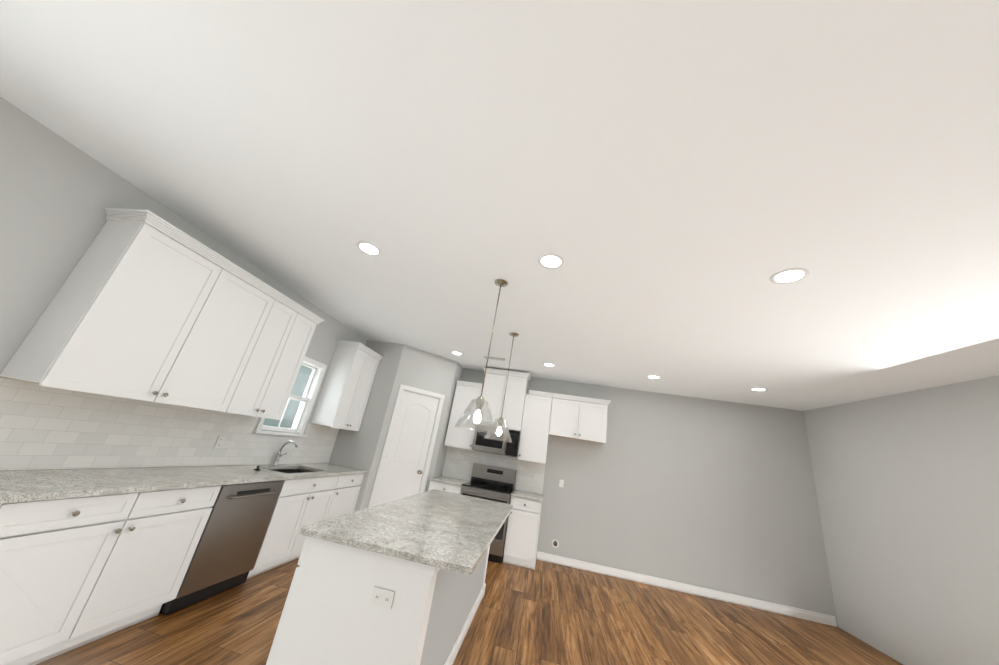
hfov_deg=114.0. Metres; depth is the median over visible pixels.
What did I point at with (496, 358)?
ceiling vent
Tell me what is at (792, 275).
recessed light
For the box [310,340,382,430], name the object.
upper cabinet
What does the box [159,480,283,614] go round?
dishwasher
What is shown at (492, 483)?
range
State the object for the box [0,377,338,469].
backsplash
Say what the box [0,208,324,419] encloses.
upper cabinet
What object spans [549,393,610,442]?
upper cabinet
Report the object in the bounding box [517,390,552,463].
upper cabinet
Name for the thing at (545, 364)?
recessed light
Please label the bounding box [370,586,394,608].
outlet
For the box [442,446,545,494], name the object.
backsplash
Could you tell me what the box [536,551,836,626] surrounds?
baseboard
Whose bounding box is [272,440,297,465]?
faucet
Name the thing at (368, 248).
recessed light
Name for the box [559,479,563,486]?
light switch
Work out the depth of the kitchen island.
1.68 m
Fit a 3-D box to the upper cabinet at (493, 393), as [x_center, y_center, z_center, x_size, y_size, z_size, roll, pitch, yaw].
[0.074,1.204,5.784,0.860,0.989,0.429,6,-20,10]
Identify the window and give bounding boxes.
[252,356,326,436]
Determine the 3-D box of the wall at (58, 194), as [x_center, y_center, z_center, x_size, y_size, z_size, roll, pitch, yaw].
[-3.065,-0.057,1.104,0.140,2.860,11.400,6,-20,10]
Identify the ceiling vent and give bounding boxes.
[483,355,506,360]
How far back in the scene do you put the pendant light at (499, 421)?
3.67 m
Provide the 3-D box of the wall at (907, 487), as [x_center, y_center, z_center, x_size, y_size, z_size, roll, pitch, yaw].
[4.104,0.630,-0.323,0.140,2.860,11.100,6,-20,10]
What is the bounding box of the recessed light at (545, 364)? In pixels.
[543,363,554,366]
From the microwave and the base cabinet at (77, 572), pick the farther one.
the microwave
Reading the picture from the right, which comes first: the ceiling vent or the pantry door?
the ceiling vent
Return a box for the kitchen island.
[266,536,489,664]
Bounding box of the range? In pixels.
[461,463,516,562]
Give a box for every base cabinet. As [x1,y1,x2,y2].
[0,473,363,664]
[428,480,461,493]
[503,496,541,569]
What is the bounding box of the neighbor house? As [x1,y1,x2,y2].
[263,365,311,427]
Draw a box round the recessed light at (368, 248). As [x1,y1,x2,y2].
[357,241,380,255]
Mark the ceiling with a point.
(676, 184)
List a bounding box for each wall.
[0,97,366,470]
[329,340,462,510]
[360,344,456,509]
[445,368,837,626]
[803,375,998,664]
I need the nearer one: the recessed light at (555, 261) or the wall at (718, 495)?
the recessed light at (555, 261)
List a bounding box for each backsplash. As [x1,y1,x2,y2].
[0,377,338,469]
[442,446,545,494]
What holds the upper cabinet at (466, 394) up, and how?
attached to the wall at (718, 495)
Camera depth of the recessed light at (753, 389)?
4.58 m
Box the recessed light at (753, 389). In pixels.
[750,388,766,390]
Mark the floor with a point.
(545, 613)
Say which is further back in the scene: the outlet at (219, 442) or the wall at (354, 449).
the wall at (354, 449)
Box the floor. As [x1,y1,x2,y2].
[36,556,902,664]
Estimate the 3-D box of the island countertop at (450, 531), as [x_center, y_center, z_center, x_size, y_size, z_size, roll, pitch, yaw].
[-0.477,1.572,2.805,1.000,0.034,2.370,6,-20,10]
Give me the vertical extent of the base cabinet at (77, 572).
0.878 m
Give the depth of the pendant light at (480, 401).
2.48 m
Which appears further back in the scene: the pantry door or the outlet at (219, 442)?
the pantry door
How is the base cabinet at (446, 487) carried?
on the floor
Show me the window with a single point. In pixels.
(307, 401)
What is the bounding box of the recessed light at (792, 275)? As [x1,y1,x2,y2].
[770,268,808,283]
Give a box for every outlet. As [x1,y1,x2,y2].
[213,436,225,448]
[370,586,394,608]
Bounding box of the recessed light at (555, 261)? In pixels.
[538,254,563,268]
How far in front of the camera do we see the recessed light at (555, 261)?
2.42 m
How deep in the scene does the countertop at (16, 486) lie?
2.22 m
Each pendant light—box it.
[455,279,507,432]
[484,332,518,442]
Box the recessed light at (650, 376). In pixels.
[646,375,660,378]
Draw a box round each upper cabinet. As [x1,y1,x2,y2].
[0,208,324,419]
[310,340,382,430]
[444,380,482,449]
[477,367,530,431]
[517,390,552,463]
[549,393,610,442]
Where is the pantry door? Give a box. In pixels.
[368,384,444,506]
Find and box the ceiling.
[0,0,998,410]
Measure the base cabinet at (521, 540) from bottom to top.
0.878 m
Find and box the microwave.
[472,424,520,456]
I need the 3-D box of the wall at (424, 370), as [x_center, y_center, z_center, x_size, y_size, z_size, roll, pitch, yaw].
[-1.398,1.691,5.136,0.738,2.860,0.739,6,-20,10]
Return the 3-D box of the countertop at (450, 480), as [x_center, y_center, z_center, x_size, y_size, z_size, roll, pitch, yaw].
[-0.793,2.433,5.317,0.523,0.034,0.635,6,-20,10]
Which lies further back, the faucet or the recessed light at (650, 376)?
the recessed light at (650, 376)
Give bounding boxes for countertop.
[0,463,366,503]
[299,489,512,574]
[430,476,469,485]
[511,490,543,501]

